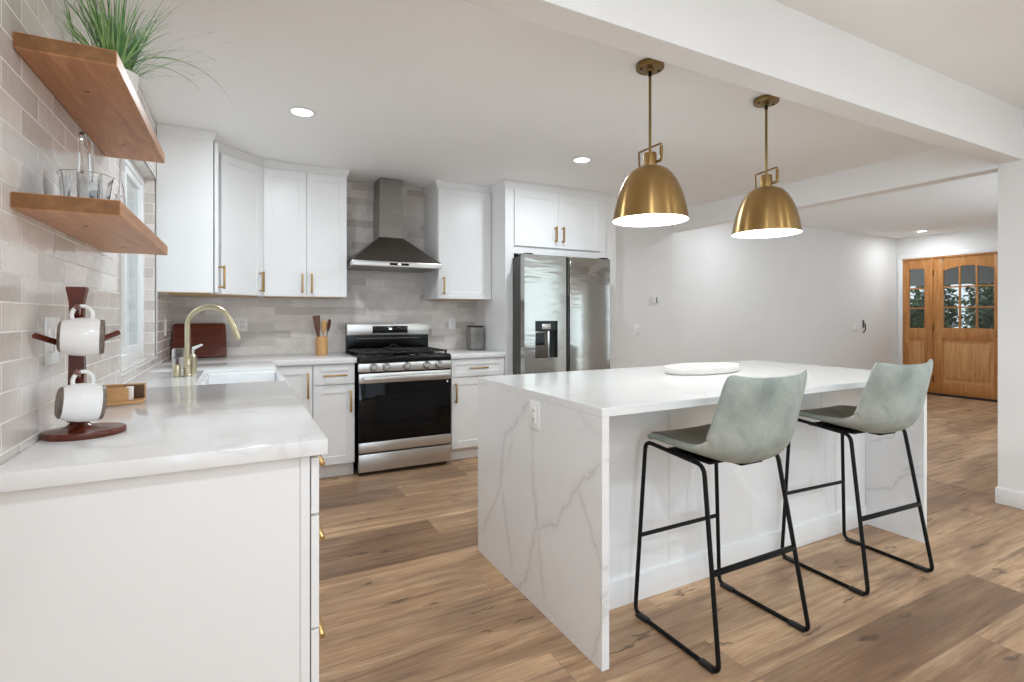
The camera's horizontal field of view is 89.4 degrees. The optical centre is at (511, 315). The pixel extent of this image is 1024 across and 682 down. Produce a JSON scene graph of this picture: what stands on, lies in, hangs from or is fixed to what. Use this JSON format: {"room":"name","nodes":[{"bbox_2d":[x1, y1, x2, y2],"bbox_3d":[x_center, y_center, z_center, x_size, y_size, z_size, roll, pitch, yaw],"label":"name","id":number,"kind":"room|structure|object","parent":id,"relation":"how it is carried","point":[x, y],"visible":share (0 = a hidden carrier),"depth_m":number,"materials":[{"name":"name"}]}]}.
{"room":"kitchen","nodes":[
{"label":"kitchen","id":0,"kind":"room"},
{"bbox_2d":[0,0,171,464],"bbox_3d":[-1.826,-0.113,2.350,0.120,2.700,3.860,0,0,-28],"label":"wall","id":1,"kind":"structure","parent":0,"point":[38,260],"depth_m":1.34,"materials":[{"name":"tile"}]},
{"bbox_2d":[44,317,58,365],"bbox_3d":[-1.265,0.069,1.425,0.011,0.130,0.110,0,0,-28],"label":"light switch","id":2,"kind":"object","parent":1,"relation":"attached to","point":[51,355],"visible":0.77,"depth_m":1.40,"materials":[{"name":"white plastic"}]},
{"bbox_2d":[13,31,164,162],"bbox_3d":[-1.272,-0.632,1.635,0.192,0.039,0.922,0,0,-28],"label":"floating shelf","id":3,"kind":"object","parent":1,"relation":"attached to","point":[93,84],"visible":1,"depth_m":1.43,"materials":[{"name":"brown wood"}]},
{"bbox_2d":[125,69,139,93],"bbox_3d":[-1.208,-0.695,1.573,0.124,0.085,0.124,0,0,-28],"label":"pot","id":4,"kind":"object","parent":3,"relation":"on","point":[134,78],"depth_m":1.58,"materials":[{"name":"white ceramic"}]},
{"bbox_2d":[57,0,229,98],"bbox_3d":[-1.109,-0.849,1.627,0.408,0.394,0.564,0,0,-28],"label":"potted grass","id":5,"kind":"object","parent":3,"relation":"on","point":[116,39],"depth_m":1.54,"materials":[{"name":"green plant"}]},
{"bbox_2d":[11,191,167,254],"bbox_3d":[-1.264,-0.263,1.631,0.202,0.039,0.935,0,0,-28],"label":"floating shelf","id":6,"kind":"object","parent":1,"relation":"attached to","point":[106,225],"visible":1,"depth_m":1.34,"materials":[{"name":"brown wood"}]},
{"bbox_2d":[43,169,70,195],"bbox_3d":[-1.128,-0.320,1.282,0.052,0.075,0.052,0,0,-28],"label":"glass tumbler","id":7,"kind":"object","parent":6,"relation":"on","point":[55,181],"visible":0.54,"depth_m":1.26,"materials":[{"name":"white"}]},
{"bbox_2d":[59,131,114,199],"bbox_3d":[-1.130,-0.380,1.371,0.115,0.196,0.115,0,0,-5],"label":"basket","id":8,"kind":"object","parent":6,"relation":"on","point":[107,180],"visible":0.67,"depth_m":1.34,"materials":[{"name":"white"}]},
{"bbox_2d":[59,169,114,199],"bbox_3d":[-1.130,-0.327,1.371,0.115,0.090,0.115,0,0,40],"label":"glasses","id":9,"kind":"object","parent":8,"relation":"on","point":[107,180],"depth_m":1.36,"materials":[{"name":"clear glass"}]},
{"bbox_2d":[76,172,102,198],"bbox_3d":[-1.068,-0.320,1.308,0.052,0.075,0.052,0,0,-28],"label":"glass tumbler","id":10,"kind":"object","parent":6,"relation":"on","point":[88,184],"visible":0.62,"depth_m":1.29,"materials":[{"name":"white"}]},
{"bbox_2d":[122,159,143,365],"bbox_3d":[-2.043,-0.298,2.687,0.070,1.100,1.100,0,0,-28],"label":"window","id":11,"kind":"structure","parent":1,"relation":"in","point":[134,350],"depth_m":3.10,"materials":[{"name":"white"}]},
{"bbox_2d":[119,158,156,376],"bbox_3d":[-1.958,-0.296,2.732,0.010,1.120,1.116,0,0,-28],"label":"trim","id":12,"kind":"structure","parent":1,"relation":"attached to","point":[147,164],"depth_m":2.51,"materials":[{"name":"white wood"}]},
{"bbox_2d":[164,319,166,335],"bbox_3d":[-2.417,0.082,3.610,0.010,0.117,0.072,0,0,-28],"label":"wall outlet","id":13,"kind":"object","parent":1,"relation":"attached to","point":[165,320],"visible":1,"depth_m":3.58,"materials":[{"name":"white plastic"}]},
{"bbox_2d":[156,123,225,293],"bbox_3d":[-2.105,-0.674,3.415,0.376,1.055,0.245,0,0,-28],"label":"upper cabinet","id":14,"kind":"object","parent":1,"relation":"attached to","point":[188,179],"visible":1,"depth_m":3.31,"materials":[{"name":"white wood"}]},
{"bbox_2d":[172,180,474,355],"bbox_3d":[-1.083,-0.063,4.855,3.770,2.600,0.120,0,0,-28],"label":"wall","id":15,"kind":"structure","parent":0,"point":[275,325],"depth_m":4.62,"materials":[{"name":"tile"}]},
{"bbox_2d":[164,142,264,297],"bbox_3d":[-2.191,-0.674,3.848,0.627,1.055,0.624,0,0,-28],"label":"upper cabinet","id":16,"kind":"object","parent":15,"relation":"attached to","point":[240,172],"visible":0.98,"depth_m":3.77,"materials":[{"name":"white wood"}]},
{"bbox_2d":[231,317,247,331],"bbox_3d":[-2.208,0.072,4.189,0.115,0.118,0.010,0,0,-28],"label":"wall outlet","id":17,"kind":"object","parent":15,"relation":"attached to","point":[241,322],"visible":0.82,"depth_m":4.20,"materials":[{"name":"white plastic"}]},
{"bbox_2d":[240,320,244,328],"bbox_3d":[-2.186,0.072,4.198,0.034,0.068,0.005,0,0,-28],"label":"receptacle","id":18,"kind":"object","parent":17,"relation":"attached to","point":[242,322],"depth_m":4.20,"materials":[{"name":"grey plastic"}]},
{"bbox_2d":[262,159,348,298],"bbox_3d":[-1.695,-0.674,4.247,0.644,1.055,0.382,0,0,-28],"label":"upper cabinet","id":19,"kind":"object","parent":15,"relation":"attached to","point":[305,206],"visible":1,"depth_m":4.11,"materials":[{"name":"white wood"}]},
{"bbox_2d":[347,177,441,272],"bbox_3d":[-1.055,-0.803,4.530,0.756,0.798,0.480,0,0,-28],"label":"range hood","id":20,"kind":"object","parent":15,"relation":"attached to","point":[388,250],"visible":0.86,"depth_m":4.50,"materials":[{"name":"silver metal"}]},
{"bbox_2d":[449,318,455,329],"bbox_3d":[-0.583,0.077,5.045,0.072,0.117,0.010,0,0,-28],"label":"wall outlet","id":21,"kind":"object","parent":15,"relation":"attached to","point":[452,321],"visible":1,"depth_m":5.04,"materials":[{"name":"white plastic"}]},
{"bbox_2d":[422,180,490,300],"bbox_3d":[-0.511,-0.674,4.845,0.542,1.055,0.427,0,0,-28],"label":"upper cabinet","id":22,"kind":"object","parent":15,"relation":"attached to","point":[457,216],"visible":1,"depth_m":4.71,"materials":[{"name":"white wood"}]},
{"bbox_2d":[104,0,939,207],"bbox_3d":[0.256,-1.253,3.729,5.130,0.100,3.360,0,0,-28],"label":"ceiling","id":23,"kind":"structure","parent":0,"point":[418,93],"depth_m":2.96,"materials":[{"name":"paint"}]},
{"bbox_2d":[287,106,316,117],"bbox_3d":[-1.236,-1.198,3.045,0.160,0.008,0.160,0,0,-28],"label":"recessed light","id":24,"kind":"object","parent":23,"relation":"in","point":[298,111],"visible":1,"depth_m":3.03,"materials":[{"name":"white plastic"}]},
{"bbox_2d":[571,156,591,162],"bbox_3d":[0.537,-1.198,3.979,0.160,0.008,0.160,0,0,-28],"label":"recessed light","id":25,"kind":"object","parent":23,"relation":"in","point":[582,159],"visible":1,"depth_m":3.96,"materials":[{"name":"white plastic"}]},
{"bbox_2d":[612,58,688,226],"bbox_3d":[0.660,-0.829,2.473,0.356,0.749,0.356,0,0,-28],"label":"pendant lamp","id":26,"kind":"object","parent":23,"relation":"hanging from","point":[651,195],"visible":0.98,"depth_m":2.38,"materials":[{"name":"gold metal"}]},
{"bbox_2d":[731,94,802,238],"bbox_3d":[1.410,-0.829,2.868,0.356,0.749,0.356,0,0,-28],"label":"pendant lamp","id":27,"kind":"object","parent":23,"relation":"hanging from","point":[767,211],"visible":0.99,"depth_m":2.79,"materials":[{"name":"gold metal"}]},
{"bbox_2d":[606,195,615,368],"bbox_3d":[0.801,-0.013,5.498,0.160,2.500,0.740,0,0,-28],"label":"wall","id":28,"kind":"structure","parent":0,"point":[610,200],"depth_m":5.19,"materials":[{"name":"paint"}]},
{"bbox_2d":[616,225,672,368],"bbox_3d":[1.276,-0.013,5.917,1.085,2.500,0.440,0,0,-28],"label":"wall","id":29,"kind":"structure","parent":0,"point":[644,255],"depth_m":5.78,"materials":[{"name":"paint"}]},
{"bbox_2d":[634,325,638,334],"bbox_3d":[1.383,0.157,5.720,0.072,0.117,0.010,0,0,-28],"label":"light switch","id":30,"kind":"object","parent":29,"relation":"attached to","point":[636,327],"visible":1,"depth_m":5.71,"materials":[{"name":"white plastic"}]},
{"bbox_2d":[651,296,658,303],"bbox_3d":[1.620,-0.178,5.839,0.110,0.080,0.020,0,0,-28],"label":"thermostat","id":31,"kind":"object","parent":29,"relation":"attached to","point":[654,299],"visible":1,"depth_m":5.83,"materials":[{"name":"white plastic"}]},
{"bbox_2d":[318,394,1023,681],"bbox_3d":[4.688,1.262,0.916,10.650,0.050,12.650,0,0,-28],"label":"floor","id":32,"kind":"structure","parent":0,"point":[408,593],"depth_m":2.26,"materials":[{"name":"wood"}]},
{"bbox_2d":[0,455,324,681],"bbox_3d":[-0.920,0.801,1.503,0.689,0.872,0.623,0,0,-28],"label":"base cabinet","id":33,"kind":"object","parent":32,"relation":"on","point":[208,574],"visible":0.85,"depth_m":1.21,"materials":[{"name":"white wood"}]},
{"bbox_2d":[276,365,311,416],"bbox_3d":[-1.750,0.801,4.040,0.290,0.872,0.697,0,0,-28],"label":"base cabinet","id":34,"kind":"object","parent":32,"relation":"on","point":[299,377],"visible":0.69,"depth_m":3.80,"materials":[{"name":"white wood"}]},
{"bbox_2d":[312,363,354,478],"bbox_3d":[-1.485,0.801,4.179,0.305,0.872,0.697,0,0,-28],"label":"base cabinet","id":35,"kind":"object","parent":32,"relation":"on","point":[333,385],"visible":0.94,"depth_m":3.92,"materials":[{"name":"white wood"}]},
{"bbox_2d":[0,352,356,492],"bbox_3d":[-1.286,0.343,2.804,1.257,0.040,3.317,0,0,-28],"label":"countertop","id":36,"kind":"structure","parent":35,"relation":"on","point":[182,424],"depth_m":1.42,"materials":[{"name":"stone"}]},
{"bbox_2d":[32,287,126,441],"bbox_3d":[-1.165,0.123,1.390,0.151,0.400,0.211,0,0,37],"label":"mug tree","id":37,"kind":"object","parent":36,"relation":"on","point":[74,431],"visible":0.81,"depth_m":1.37,"materials":[{"name":"red wood"}]},
{"bbox_2d":[54,370,106,421],"bbox_3d":[-1.119,0.208,1.341,0.101,0.136,0.100,0,0,42],"label":"mug","id":38,"kind":"object","parent":37,"relation":"hanging from","point":[78,402],"visible":1,"depth_m":1.31,"materials":[{"name":"white ceramic"}]},
{"bbox_2d":[56,304,104,355],"bbox_3d":[-1.117,0.038,1.343,0.093,0.136,0.101,2,-1,-37],"label":"mug","id":39,"kind":"object","parent":37,"relation":"hanging from","point":[82,336],"visible":1,"depth_m":1.31,"materials":[{"name":"white ceramic"}]},
{"bbox_2d":[105,383,145,405],"bbox_3d":[-1.441,0.290,1.908,0.140,0.066,0.100,0,0,-31],"label":"box","id":40,"kind":"object","parent":36,"relation":"on","point":[117,394],"visible":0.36,"depth_m":1.87,"materials":[{"name":"brown wood"}]},
{"bbox_2d":[126,386,133,399],"bbox_3d":[-1.414,0.286,1.911,0.024,0.048,0.040,0,0,-34],"label":"folded napkin","id":41,"kind":"object","parent":40,"relation":"in","point":[131,388],"visible":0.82,"depth_m":1.90,"materials":[{"name":"white"}]},
{"bbox_2d":[125,384,143,397],"bbox_3d":[-1.421,0.285,1.947,0.060,0.050,0.008,0,0,-33],"label":"coaster","id":42,"kind":"object","parent":40,"relation":"in","point":[138,389],"visible":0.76,"depth_m":1.95,"materials":[{"name":"brown wood"}]},
{"bbox_2d":[173,364,180,376],"bbox_3d":[-1.766,0.290,2.726,0.036,0.066,0.036,0,0,-28],"label":"air gap","id":43,"kind":"object","parent":36,"relation":"on","point":[176,367],"visible":1,"depth_m":2.71,"materials":[{"name":"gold metal"}]},
{"bbox_2d":[172,348,184,373],"bbox_3d":[-1.878,0.253,2.910,0.062,0.140,0.062,0,0,-28],"label":"soap bottle","id":44,"kind":"object","parent":36,"relation":"on","point":[177,353],"visible":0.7,"depth_m":2.88,"materials":[{"name":"clear glass"}]},
{"bbox_2d":[191,344,202,373],"bbox_3d":[-1.756,0.240,2.873,0.067,0.166,0.040,0,0,-28],"label":"soap dispenser","id":45,"kind":"object","parent":36,"relation":"on","point":[193,356],"visible":0.81,"depth_m":2.86,"materials":[{"name":"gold metal"}]},
{"bbox_2d":[171,323,226,357],"bbox_3d":[-2.412,0.192,3.990,0.368,0.262,0.098,0,0,-30],"label":"cutting board","id":46,"kind":"object","parent":36,"relation":"on","point":[212,336],"visible":0.92,"depth_m":4.00,"materials":[{"name":"red wood"}]},
{"bbox_2d":[182,304,241,376],"bbox_3d":[-1.624,0.131,2.801,0.283,0.384,0.091,0,0,-28],"label":"kitchen faucet","id":47,"kind":"object","parent":36,"relation":"on","point":[187,361],"visible":1,"depth_m":2.77,"materials":[{"name":"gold metal"}]},
{"bbox_2d":[198,371,289,385],"bbox_3d":[-1.468,0.461,2.829,0.413,0.232,0.743,0,0,-28],"label":"farmhouse sink","id":48,"kind":"object","parent":36,"relation":"in","point":[240,377],"visible":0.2,"depth_m":3.12,"materials":[{"name":"white ceramic"}]},
{"bbox_2d":[316,336,327,354],"bbox_3d":[-1.579,0.248,4.289,0.094,0.150,0.094,0,0,-28],"label":"utensil crock","id":49,"kind":"object","parent":36,"relation":"on","point":[321,342],"visible":0.96,"depth_m":4.25,"materials":[{"name":"brown wood"}]},
{"bbox_2d":[313,315,319,336],"bbox_3d":[-1.611,0.155,4.266,0.066,0.317,0.016,0,0,-35],"label":"spatula","id":50,"kind":"object","parent":49,"relation":"in","point":[316,319],"visible":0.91,"depth_m":4.26,"materials":[{"name":"brown wood"}]},
{"bbox_2d":[321,320,326,336],"bbox_3d":[-1.570,0.173,4.318,0.016,0.281,0.056,0,0,42],"label":"wooden spoon","id":51,"kind":"object","parent":49,"relation":"in","point":[324,322],"visible":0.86,"depth_m":4.31,"materials":[{"name":"brown wood"}]},
{"bbox_2d":[326,319,330,336],"bbox_3d":[-1.547,0.171,4.329,0.017,0.288,0.105,0,0,17],"label":"wooden spoon","id":52,"kind":"object","parent":49,"relation":"in","point":[329,320],"visible":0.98,"depth_m":4.34,"materials":[{"name":"brown wood"}]},
{"bbox_2d":[345,324,450,474],"bbox_3d":[-0.986,0.656,4.404,0.757,1.162,0.728,0,0,-28],"label":"gas range","id":53,"kind":"object","parent":32,"relation":"on","point":[403,384],"visible":0.98,"depth_m":4.15,"materials":[{"name":"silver metal"}]},
{"bbox_2d":[345,352,450,363],"bbox_3d":[-0.974,0.343,4.380,0.757,0.052,0.562,0,0,-28],"label":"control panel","id":54,"kind":"object","parent":53,"relation":"in","point":[386,357],"depth_m":4.15,"materials":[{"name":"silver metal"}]},
{"bbox_2d":[450,357,503,459],"bbox_3d":[-0.431,0.801,4.735,0.502,0.872,0.697,0,0,-28],"label":"base cabinet","id":55,"kind":"object","parent":32,"relation":"on","point":[465,372],"visible":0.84,"depth_m":4.43,"materials":[{"name":"white wood"}]},
{"bbox_2d":[439,348,504,358],"bbox_3d":[-0.441,0.343,4.746,0.511,0.040,0.669,0,0,-28],"label":"countertop","id":56,"kind":"structure","parent":55,"relation":"on","point":[460,353],"depth_m":4.53,"materials":[{"name":"stone"}]},
{"bbox_2d":[467,326,483,349],"bbox_3d":[-0.351,0.209,4.924,0.136,0.228,0.116,0,0,-28],"label":"canister","id":57,"kind":"object","parent":56,"relation":"on","point":[475,334],"visible":1,"depth_m":4.87,"materials":[{"name":"metal"}]},
{"bbox_2d":[475,179,606,374],"bbox_3d":[0.283,0.018,5.094,1.130,2.439,0.727,0,0,-28],"label":"tall cabinet","id":58,"kind":"object","parent":32,"relation":"on","point":[538,219],"visible":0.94,"depth_m":4.75,"materials":[{"name":"white wood"}]},
{"bbox_2d":[513,253,609,374],"bbox_3d":[0.315,0.348,5.004,0.922,1.777,0.860,0,0,-28],"label":"refrigerator","id":59,"kind":"object","parent":32,"relation":"on","point":[561,304],"visible":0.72,"depth_m":4.59,"materials":[{"name":"grey metal"}]},
{"bbox_2d":[535,321,556,330],"bbox_3d":[0.289,0.087,4.535,0.230,0.085,0.046,0,0,-28],"label":"water dispenser","id":60,"kind":"object","parent":59,"relation":"attached to","point":[539,325],"depth_m":4.51,"materials":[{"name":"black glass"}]},
{"bbox_2d":[634,369,809,673],"bbox_3d":[0.846,0.720,2.048,0.524,1.034,0.500,0,0,-28],"label":"bar stool","id":61,"kind":"object","parent":32,"relation":"on","point":[754,420],"visible":1,"depth_m":1.86,"materials":[{"name":"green leather"}]},
{"bbox_2d":[652,424,710,443],"bbox_3d":[0.830,0.475,2.059,0.411,0.105,0.426,0,0,-28],"label":"seat cushion","id":62,"kind":"object","parent":61,"relation":"on","point":[698,434],"depth_m":2.11,"materials":[{"name":"grey leather"}]},
{"bbox_2d":[609,387,866,609],"bbox_3d":[0.981,0.796,2.898,2.144,0.881,0.760,0,0,-28],"label":"base panel","id":63,"kind":"object","parent":32,"relation":"on","point":[750,496],"visible":0.37,"depth_m":2.44,"materials":[{"name":"white wood"}]},
{"bbox_2d":[478,360,926,671],"bbox_3d":[1.044,0.780,2.778,2.210,0.914,1.056,0,0,-28],"label":"countertop","id":64,"kind":"structure","parent":63,"relation":"on","point":[543,494],"depth_m":2.27,"materials":[{"name":"stone"}]},
{"bbox_2d":[529,400,539,429],"bbox_3d":[0.095,0.422,2.200,0.010,0.118,0.085,0,0,-28],"label":"wall outlet","id":65,"kind":"object","parent":64,"relation":"attached to","point":[534,407],"visible":1,"depth_m":2.19,"materials":[{"name":"white plastic"}]},
{"bbox_2d":[532,406,535,423],"bbox_3d":[0.093,0.422,2.199,0.005,0.068,0.034,0,0,-28],"label":"receptacle","id":66,"kind":"object","parent":65,"relation":"attached to","point":[533,407],"depth_m":2.20,"materials":[{"name":"white plastic"}]},
{"bbox_2d":[664,362,739,374],"bbox_3d":[1.091,0.302,2.960,0.544,0.040,0.260,0,0,-29],"label":"platter","id":67,"kind":"object","parent":64,"relation":"on","point":[703,368],"visible":1,"depth_m":2.87,"materials":[{"name":"white ceramic"}]},
{"bbox_2d":[780,359,933,596],"bbox_3d":[1.710,0.720,2.532,0.524,1.034,0.500,0,0,-25],"label":"bar stool","id":68,"kind":"object","parent":32,"relation":"on","point":[893,397],"visible":0.96,"depth_m":2.34,"materials":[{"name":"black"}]},
{"bbox_2d":[800,405,856,417],"bbox_3d":[1.695,0.475,2.543,0.411,0.105,0.426,0,0,-25],"label":"seat cushion","id":69,"kind":"object","parent":68,"relation":"on","point":[839,411],"depth_m":2.62,"materials":[{"name":"grey leather"}]},
{"bbox_2d":[462,0,1022,163],"bbox_3d":[1.066,-1.183,2.214,5.150,0.370,0.120,0,0,-28],"label":"ceiling beam","id":70,"kind":"structure","parent":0,"point":[771,47],"depth_m":2.25,"materials":[{"name":"paint"}]},
{"bbox_2d":[673,222,895,369],"bbox_3d":[4.087,-0.063,7.421,5.290,2.600,0.120,0,0,-28],"label":"wall","id":71,"kind":"structure","parent":0,"point":[798,298],"depth_m":7.20,"materials":[{"name":"paint"}]},
{"bbox_2d":[853,323,857,330],"bbox_3d":[5.307,0.177,7.990,0.120,0.120,0.011,0,0,-28],"label":"light switch","id":72,"kind":"object","parent":71,"relation":"attached to","point":[855,325],"visible":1,"depth_m":7.99,"materials":[{"name":"white plastic"}]},
{"bbox_2d":[862,320,865,332],"bbox_3d":[5.499,0.170,8.081,0.047,0.205,0.046,0,0,-3],"label":"hook","id":73,"kind":"object","parent":71,"relation":"attached to","point":[863,321],"visible":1,"depth_m":8.08,"materials":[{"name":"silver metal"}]},
{"bbox_2d":[673,109,1023,492],"bbox_3d":[4.699,-0.113,0.713,0.120,2.700,12.120,0,0,-28],"label":"wall","id":74,"kind":"structure","parent":0,"point":[1010,174],"depth_m":3.41,"materials":[{"name":"paint"}]},
{"bbox_2d":[995,486,1023,509],"bbox_3d":[5.339,1.185,-0.501,0.148,0.105,8.935,0,0,-28],"label":"baseboard","id":75,"kind":"structure","parent":74,"relation":"attached to","point":[1007,497],"depth_m":3.35,"materials":[{"name":"white wood"}]},
{"bbox_2d":[798,172,997,238],"bbox_3d":[4.815,-1.323,6.070,5.320,0.100,3.250,0,0,-28],"label":"ceiling","id":76,"kind":"structure","parent":0,"point":[970,203],"depth_m":6.38,"materials":[{"name":"paint"}]},
{"bbox_2d":[774,0,1023,108],"bbox_3d":[3.174,-1.368,-1.786,5.150,0.100,9.120,0,0,-28],"label":"ceiling","id":77,"kind":"structure","parent":0,"point":[977,44],"depth_m":2.41,"materials":[{"name":"paint"}]},
{"bbox_2d":[896,227,997,363],"bbox_3d":[7.096,-0.063,7.255,0.120,2.600,3.220,0,0,-28],"label":"wall","id":78,"kind":"structure","parent":0,"point":[985,237],"depth_m":7.98,"materials":[{"name":"paint"}]},
{"bbox_2d":[898,247,997,401],"bbox_3d":[6.740,0.127,7.862,0.184,2.220,1.505,0,0,-28],"label":"door","id":79,"kind":"structure","parent":78,"relation":"in","point":[965,360],"depth_m":7.92,"materials":[{"name":"brown wood"}]},
{"label":"outside","id":80,"kind":"structure","parent":0,"visible":0},
{"bbox_3d":[9.279,1.317,9.976,6.280,0.080,9.000,0,0,-28],"label":"ground","id":81,"kind":"structure","parent":80,"visible":0},
{"bbox_2d":[910,291,957,327],"bbox_3d":[8.270,0.368,10.455,1.144,1.818,1.181,0,0,-28],"label":"leafy bush","id":82,"kind":"object","parent":81,"relation":"on","point":[920,318],"visible":0.15,"depth_m":10.31,"materials":[{"name":"green plant"}]},
{"bbox_2d":[910,285,965,327],"bbox_3d":[9.225,0.182,11.373,1.181,2.191,1.147,0,0,-28],"label":"leafy bush","id":83,"kind":"object","parent":81,"relation":"on","point":[952,301],"visible":0.14,"depth_m":11.09,"materials":[{"name":"green plant"}]},
{"bbox_2d":[958,283,993,327],"bbox_3d":[10.648,0.030,11.478,1.120,2.495,1.164,0,0,-2],"label":"leafy bush","id":84,"kind":"object","parent":81,"relation":"on","point":[971,299],"visible":0.1,"depth_m":11.65,"materials":[{"name":"green plant"}]},
{"bbox_2d":[963,283,993,327],"bbox_3d":[9.801,0.179,10.400,1.151,2.197,1.162,0,0,9],"label":"leafy bush","id":85,"kind":"object","parent":81,"relation":"on","point":[986,289],"visible":0.09,"depth_m":10.50,"materials":[{"name":"green plant"}]},
{"bbox_2d":[966,290,993,328],"bbox_3d":[8.877,0.377,9.314,1.149,1.802,1.178,0,0,33],"label":"leafy bush","id":86,"kind":"object","parent":81,"relation":"on","point":[985,316],"visible":0.19,"depth_m":9.41,"materials":[{"name":"green plant"}]},
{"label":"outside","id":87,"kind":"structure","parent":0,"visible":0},
{"bbox_2d":[910,265,993,285],"bbox_3d":[8.185,-0.813,8.835,0.120,0.500,5.000,0,0,-28],"label":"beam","id":88,"kind":"structure","parent":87,"point":[968,273],"depth_m":9.12,"materials":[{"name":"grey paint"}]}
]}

